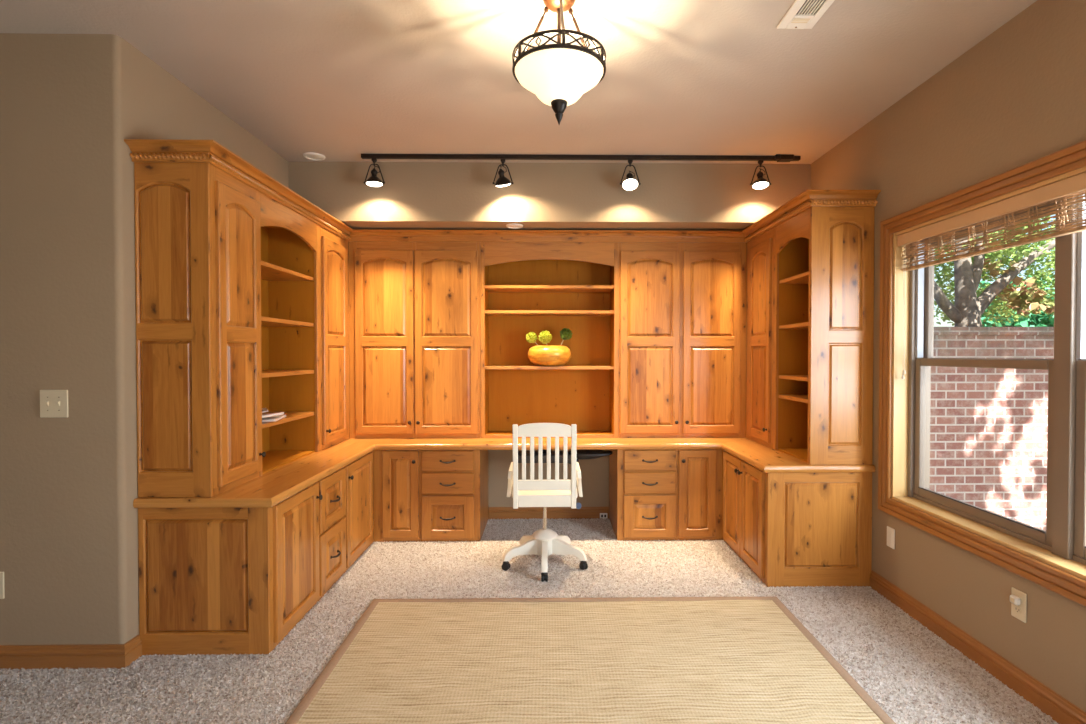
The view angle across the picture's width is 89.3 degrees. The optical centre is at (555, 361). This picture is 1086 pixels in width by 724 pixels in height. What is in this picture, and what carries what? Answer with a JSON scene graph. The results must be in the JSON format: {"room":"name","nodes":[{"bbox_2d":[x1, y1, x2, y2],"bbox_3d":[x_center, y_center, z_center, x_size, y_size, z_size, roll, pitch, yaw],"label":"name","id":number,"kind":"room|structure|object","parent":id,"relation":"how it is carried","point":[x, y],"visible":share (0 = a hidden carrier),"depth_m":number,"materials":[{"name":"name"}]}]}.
{"room":"home office","nodes":[
{"label":"home office","id":0,"kind":"room"},
{"bbox_2d":[0,33,288,644],"bbox_3d":[-3.536,-0.059,3.731,3.033,2.910,2.440,0,1,-1],"label":"wall","id":1,"kind":"structure","parent":0,"point":[69,103],"depth_m":2.53,"materials":[{"name":"beige paint"}]},
{"bbox_2d":[0,572,4,598],"bbox_3d":[-2.579,1.029,2.534,0.074,0.125,0.010,0,1,-1],"label":"wall outlet","id":2,"kind":"object","parent":1,"relation":"attached to","point":[2,591],"visible":1,"depth_m":2.53,"materials":[{"name":"beige plastic"}]},
{"bbox_2d":[40,390,67,417],"bbox_3d":[-2.304,0.192,2.522,0.128,0.128,0.016,0,1,-1],"label":"light switch","id":3,"kind":"object","parent":1,"relation":"attached to","point":[53,403],"visible":1,"depth_m":2.52,"materials":[{"name":"beige plastic"}]},
{"bbox_2d":[0,635,141,669],"bbox_3d":[-3.505,1.361,2.566,3.041,0.104,0.106,0,1,-1],"label":"baseboard","id":4,"kind":"structure","parent":1,"relation":"attached to","point":[85,656],"depth_m":2.53,"materials":[{"name":"brown wood"}]},
{"bbox_2d":[0,0,1036,163],"bbox_3d":[-1.509,-1.529,1.307,7.420,0.100,7.300,0,1,-1],"label":"ceiling","id":5,"kind":"structure","parent":0,"point":[338,80],"depth_m":2.79,"materials":[{"name":"paint"}]},
{"bbox_2d":[303,152,324,160],"bbox_3d":[-1.779,-1.512,4.054,0.152,0.013,0.152,0,1,-1],"label":"recessed light","id":6,"kind":"object","parent":5,"relation":"in","point":[309,155],"visible":1,"depth_m":4.04,"materials":[{"name":"white plastic"}]},
{"bbox_2d":[512,0,605,124],"bbox_3d":[0.014,-1.223,2.218,0.378,0.538,0.378,0,1,-1],"label":"pendant lamp","id":7,"kind":"object","parent":5,"relation":"hanging from","point":[559,74],"visible":1,"depth_m":2.13,"materials":[{"name":"oil rubbed bronze"},{"name":"frosted white glass"}]},
{"bbox_2d":[361,154,800,161],"bbox_3d":[0.192,-1.501,4.033,3.222,0.034,0.077,0,1,-1],"label":"track","id":8,"kind":"object","parent":5,"relation":"attached to","point":[778,157],"visible":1,"depth_m":4.03,"materials":[{"name":"black metal"}]},
{"bbox_2d":[364,158,384,186],"bbox_3d":[-1.327,-1.387,4.022,0.127,0.200,0.127,1,1,44],"label":"track spotlight","id":9,"kind":"object","parent":8,"relation":"hanging from","point":[374,181],"visible":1,"depth_m":4.01,"materials":[{"name":"black metal"}]},
{"bbox_2d":[493,159,512,186],"bbox_3d":[-0.386,-1.383,4.038,0.127,0.210,0.118,1,1,40],"label":"track spotlight","id":10,"kind":"object","parent":8,"relation":"hanging from","point":[502,181],"visible":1,"depth_m":4.00,"materials":[{"name":"black metal"}]},
{"bbox_2d":[620,159,640,190],"bbox_3d":[0.550,-1.382,4.046,0.127,0.212,0.120,-1,1,-41],"label":"track spotlight","id":11,"kind":"object","parent":8,"relation":"hanging from","point":[630,183],"visible":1,"depth_m":4.04,"materials":[{"name":"black metal"}]},
{"bbox_2d":[750,160,770,188],"bbox_3d":[1.513,-1.387,4.061,0.127,0.202,0.127,1,1,44],"label":"track spotlight","id":12,"kind":"object","parent":8,"relation":"hanging from","point":[760,183],"visible":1,"depth_m":4.05,"materials":[{"name":"black metal"}]},
{"bbox_2d":[777,0,834,28],"bbox_3d":[1.068,-1.486,2.200,0.158,0.011,0.512,0,1,-1],"label":"ceiling vent","id":13,"kind":"object","parent":5,"relation":"in","point":[803,14],"visible":1,"depth_m":2.35,"materials":[{"name":"white plastic"}]},
{"bbox_2d":[0,518,1057,723],"bbox_3d":[-1.419,1.451,1.351,7.200,0.059,7.300,0,1,-1],"label":"floor","id":14,"kind":"structure","parent":0,"point":[913,674],"depth_m":2.75,"materials":[{"name":"carpet"}]},
{"bbox_2d":[138,482,322,654],"bbox_3d":[-1.671,1.049,2.920,0.670,0.716,0.554,0,1,-1],"label":"base cabinet","id":15,"kind":"object","parent":14,"relation":"on","point":[215,581],"visible":0.97,"depth_m":2.65,"materials":[{"name":"brown wood"}]},
{"bbox_2d":[133,438,874,507],"bbox_3d":[-0.025,0.656,3.735,3.983,0.044,2.206,0,1,-1],"label":"countertop","id":16,"kind":"structure","parent":15,"relation":"on","point":[273,487],"depth_m":3.69,"materials":[{"name":"brown wood"}]},
{"bbox_2d":[134,162,265,497],"bbox_3d":[-1.805,-0.160,2.850,0.400,1.612,0.454,0,1,-1],"label":"upper cabinet","id":17,"kind":"object","parent":16,"relation":"on","point":[198,238],"visible":0.98,"depth_m":2.63,"materials":[{"name":"brown wood"}]},
{"bbox_2d":[124,139,880,242],"bbox_3d":[-0.023,-1.004,3.546,3.981,0.086,1.940,0,1,-1],"label":"crown molding","id":18,"kind":"structure","parent":17,"relation":"attached to","point":[212,152],"depth_m":3.79,"materials":[{"name":"brown wood"}]},
{"bbox_2d":[258,191,320,475],"bbox_3d":[-1.839,-0.169,3.493,0.350,1.612,0.829,0,1,-1],"label":"bookcase","id":19,"kind":"object","parent":16,"relation":"on","point":[290,241],"visible":0.57,"depth_m":3.84,"materials":[{"name":"brown wood"}]},
{"bbox_2d":[262,414,285,421],"bbox_3d":[-1.792,0.346,3.366,0.205,0.016,0.270,0,1,-15],"label":"magazine","id":20,"kind":"object","parent":19,"relation":"on","point":[277,417],"visible":0.4,"depth_m":3.32,"materials":[{"name":"paper"}]},
{"bbox_2d":[262,412,283,417],"bbox_3d":[-1.788,0.324,3.280,0.200,0.030,0.240,0,1,7],"label":"magazine","id":21,"kind":"object","parent":20,"relation":"on","point":[280,413],"visible":0.36,"depth_m":3.30,"materials":[{"name":"paper"}]},
{"bbox_2d":[320,226,349,449],"bbox_3d":[-1.823,-0.179,4.185,0.400,1.612,0.553,0,1,-1],"label":"upper cabinet","id":22,"kind":"object","parent":16,"relation":"on","point":[334,250],"visible":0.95,"depth_m":4.11,"materials":[{"name":"brown wood"}]},
{"bbox_2d":[349,242,480,437],"bbox_3d":[-1.148,-0.185,4.616,1.061,1.612,0.388,0,1,-1],"label":"upper cabinet","id":23,"kind":"object","parent":16,"relation":"on","point":[414,307],"visible":0.99,"depth_m":4.46,"materials":[{"name":"brown wood"}]},
{"bbox_2d":[480,242,618,437],"bbox_3d":[-0.052,-0.186,4.657,1.129,1.612,0.338,0,1,-1],"label":"bookcase","id":24,"kind":"object","parent":16,"relation":"on","point":[526,287],"visible":0.96,"depth_m":4.81,"materials":[{"name":"brown wood"}]},
{"bbox_2d":[528,345,570,365],"bbox_3d":[-0.053,-0.052,4.625,0.364,0.171,0.364,0,1,-1],"label":"bowl","id":25,"kind":"object","parent":24,"relation":"on","point":[547,355],"visible":0.98,"depth_m":4.48,"materials":[{"name":"ceramic"}]},
{"bbox_2d":[526,332,538,345],"bbox_3d":[-0.175,-0.160,4.596,0.152,0.192,0.105,0,1,-1],"label":"flower","id":26,"kind":"object","parent":25,"relation":"in","point":[531,337],"visible":0.98,"depth_m":4.57,"materials":[{"name":"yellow plant"}]},
{"bbox_2d":[538,331,551,344],"bbox_3d":[-0.087,-0.161,4.582,0.121,0.213,0.119,0,1,-1],"label":"flower","id":27,"kind":"object","parent":25,"relation":"in","point":[545,337],"visible":0.98,"depth_m":4.55,"materials":[{"name":"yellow plant"}]},
{"bbox_2d":[560,328,572,345],"bbox_3d":[0.080,-0.173,4.624,0.129,0.238,0.109,-1,1,-31],"label":"leafy sprig","id":28,"kind":"object","parent":25,"relation":"in","point":[564,332],"visible":0.99,"depth_m":4.61,"materials":[{"name":"green plant"}]},
{"bbox_2d":[518,450,611,463],"bbox_3d":[0.064,0.734,4.539,0.775,0.133,0.546,0,1,-1],"label":"keyboard tray","id":29,"kind":"object","parent":16,"relation":"hanging from","point":[581,454],"visible":0.46,"depth_m":4.31,"materials":[{"name":"black plastic"}]},
{"bbox_2d":[618,243,746,437],"bbox_3d":[1.036,-0.186,4.646,1.045,1.612,0.388,0,1,-1],"label":"upper cabinet","id":30,"kind":"object","parent":16,"relation":"on","point":[682,306],"visible":1,"depth_m":4.49,"materials":[{"name":"brown wood"}]},
{"bbox_2d":[746,228,773,448],"bbox_3d":[1.737,-0.180,4.245,0.444,1.612,0.533,0,1,-1],"label":"upper cabinet","id":31,"kind":"object","parent":16,"relation":"on","point":[759,293],"visible":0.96,"depth_m":4.16,"materials":[{"name":"brown wood"}]},
{"bbox_2d":[772,206,874,464],"bbox_3d":[1.770,-0.172,3.690,0.393,1.612,0.574,0,1,-1],"label":"bookcase","id":32,"kind":"object","parent":16,"relation":"on","point":[823,257],"visible":0.96,"depth_m":3.41,"materials":[{"name":"brown wood"}]},
{"bbox_2d":[317,467,345,601],"bbox_3d":[-1.676,1.042,3.407,0.673,0.716,0.419,0,1,-1],"label":"base cabinet","id":33,"kind":"object","parent":14,"relation":"on","point":[332,507],"visible":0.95,"depth_m":3.38,"materials":[{"name":"brown wood"}]},
{"bbox_2d":[344,451,373,572],"bbox_3d":[-1.685,1.035,3.925,0.670,0.716,0.613,0,1,-1],"label":"base cabinet","id":34,"kind":"object","parent":14,"relation":"on","point":[359,473],"visible":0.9,"depth_m":3.87,"materials":[{"name":"brown wood"}]},
{"bbox_2d":[373,450,420,541],"bbox_3d":[-1.228,1.026,4.507,0.358,0.716,0.638,0,1,-1],"label":"base cabinet","id":35,"kind":"object","parent":14,"relation":"on","point":[396,473],"visible":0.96,"depth_m":4.22,"materials":[{"name":"brown wood"}]},
{"bbox_2d":[420,450,487,541],"bbox_3d":[-0.817,1.026,4.511,0.460,0.716,0.642,0,1,-1],"label":"base cabinet","id":36,"kind":"object","parent":14,"relation":"on","point":[453,483],"visible":0.98,"depth_m":4.23,"materials":[{"name":"brown wood"}]},
{"bbox_2d":[502,423,587,581],"bbox_3d":[-0.074,0.889,3.747,0.579,1.014,0.547,0,1,-1],"label":"swivel chair","id":37,"kind":"object","parent":14,"relation":"on","point":[544,542],"visible":1,"depth_m":3.52,"materials":[{"name":"beige paint"}]},
{"bbox_2d":[285,596,895,723],"bbox_3d":[0.141,1.418,1.710,2.380,0.012,3.075,0,1,-1],"label":"area rug","id":38,"kind":"object","parent":14,"relation":"on","point":[602,660],"visible":1,"depth_m":2.54,"materials":[{"name":"wicker"}]},
{"bbox_2d":[609,449,676,540],"bbox_3d":[0.706,1.026,4.532,0.462,0.716,0.642,0,1,-1],"label":"base cabinet","id":39,"kind":"object","parent":14,"relation":"on","point":[642,482],"visible":0.98,"depth_m":4.25,"materials":[{"name":"brown wood"}]},
{"bbox_2d":[677,449,723,540],"bbox_3d":[1.118,1.026,4.540,0.361,0.716,0.638,0,1,-1],"label":"base cabinet","id":40,"kind":"object","parent":14,"relation":"on","point":[699,471],"visible":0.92,"depth_m":4.25,"materials":[{"name":"brown wood"}]},
{"bbox_2d":[723,450,871,586],"bbox_3d":[1.612,1.036,3.848,0.706,0.716,0.859,0,1,-1],"label":"base cabinet","id":41,"kind":"object","parent":14,"relation":"on","point":[790,529],"visible":0.98,"depth_m":3.42,"materials":[{"name":"brown wood"}]},
{"bbox_2d":[348,242,746,518],"bbox_3d":[-0.042,0.148,4.918,3.987,2.462,0.170,0,1,-1],"label":"wall","id":42,"kind":"structure","parent":0,"point":[594,472],"depth_m":4.84,"materials":[{"name":"beige paint"}]},
{"bbox_2d":[488,507,608,518],"bbox_3d":[-0.061,1.328,4.840,1.059,0.104,0.018,0,1,-1],"label":"baseboard","id":43,"kind":"structure","parent":42,"relation":"attached to","point":[493,512],"depth_m":4.83,"materials":[{"name":"brown wood"}]},
{"bbox_2d":[600,513,606,517],"bbox_3d":[0.421,1.351,4.833,0.067,0.046,0.013,0,1,-1],"label":"wall outlet","id":44,"kind":"object","parent":42,"relation":"attached to","point":[602,515],"visible":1,"depth_m":4.83,"materials":[{"name":"white plastic"}]},
{"bbox_2d":[289,161,810,230],"bbox_3d":[-0.038,-1.303,4.591,3.987,0.448,0.780,0,1,-1],"label":"wall header","id":45,"kind":"structure","parent":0,"point":[413,195],"depth_m":4.20,"materials":[{"name":"beige paint"}]},
{"bbox_2d":[506,223,522,228],"bbox_3d":[-0.323,-1.067,4.326,0.136,0.013,0.136,0,1,-1],"label":"recessed light","id":46,"kind":"object","parent":45,"relation":"in","point":[512,225],"visible":1,"depth_m":4.31,"materials":[{"name":"white plastic"}]},
{"bbox_2d":[811,0,1085,711],"bbox_3d":[2.101,-0.025,1.379,0.200,2.910,7.300,0,1,-1],"label":"wall","id":47,"kind":"structure","parent":0,"point":[1015,98],"depth_m":2.58,"materials":[{"name":"beige paint"}]},
{"bbox_2d":[887,526,894,548],"bbox_3d":[1.970,1.033,3.236,0.009,0.118,0.072,0,1,-1],"label":"wall plate","id":48,"kind":"object","parent":47,"relation":"attached to","point":[890,531],"visible":1,"depth_m":3.23,"materials":[{"name":"white plastic"}]},
{"bbox_2d":[870,570,1085,723],"bbox_3d":[2.002,1.388,0.691,0.018,0.104,5.466,0,1,-1],"label":"baseboard","id":49,"kind":"structure","parent":47,"relation":"attached to","point":[1061,710],"depth_m":2.52,"materials":[{"name":"brown wood"}]},
{"bbox_2d":[878,140,1085,606],"bbox_3d":[2.077,0.041,2.155,0.226,1.739,2.334,0,1,-1],"label":"window","id":50,"kind":"structure","parent":47,"relation":"in","point":[904,404],"depth_m":2.57,"materials":[{"name":"brown wood"}]},
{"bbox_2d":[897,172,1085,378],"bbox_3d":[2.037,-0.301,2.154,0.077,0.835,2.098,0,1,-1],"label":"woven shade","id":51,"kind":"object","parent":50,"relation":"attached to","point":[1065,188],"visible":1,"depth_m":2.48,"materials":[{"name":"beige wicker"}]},
{"bbox_2d":[1011,587,1026,622],"bbox_3d":[1.982,1.040,2.355,0.010,0.125,0.074,0,1,-1],"label":"wall outlet","id":52,"kind":"object","parent":47,"relation":"attached to","point":[1019,612],"visible":0.94,"depth_m":2.34,"materials":[{"name":"beige plastic"}]},
{"bbox_2d":[1010,595,1019,604],"bbox_3d":[1.966,1.019,2.355,0.024,0.034,0.040,0,1,-1],"label":"plug","id":53,"kind":"object","parent":52,"relation":"attached to","point":[1014,599],"visible":1,"depth_m":2.34,"materials":[{"name":"white plastic"}]},
{"bbox_2d":[1014,606,1020,613],"bbox_3d":[1.979,1.061,2.356,0.002,0.030,0.034,0,1,-1],"label":"receptacle","id":54,"kind":"object","parent":52,"relation":"attached to","point":[1017,609],"depth_m":2.36,"materials":[{"name":"beige plastic"}]},
{"label":"outside","id":55,"kind":"structure","parent":0,"visible":0},
{"bbox_3d":[9.020,1.586,6.150,13.790,0.150,20.000,0,1,-1],"label":"ground","id":56,"kind":"structure","parent":55,"visible":0},
{"bbox_2d":[930,327,1053,530],"bbox_3d":[6.231,0.607,4.997,7.400,1.840,0.230,0,1,-1],"label":"wall","id":57,"kind":"structure","parent":56,"relation":"on","point":[989,426],"depth_m":4.86,"materials":[{"name":"red brick"}]},
{"bbox_2d":[934,214,1055,326],"bbox_3d":[5.313,-0.496,6.720,4.935,3.997,2.582,-1,1,-39],"label":"tree","id":58,"kind":"object","parent":56,"relation":"on","point":[967,308],"visible":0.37,"depth_m":5.83,"materials":[{"name":"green plant"}]},
{"bbox_2d":[976,275,1054,326],"bbox_3d":[8.378,-0.004,9.111,3.375,2.946,1.160,0,1,-1],"label":"hedge","id":59,"kind":"object","parent":56,"relation":"on","point":[1036,320],"visible":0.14,"depth_m":8.84,"materials":[{"name":"green plant"}]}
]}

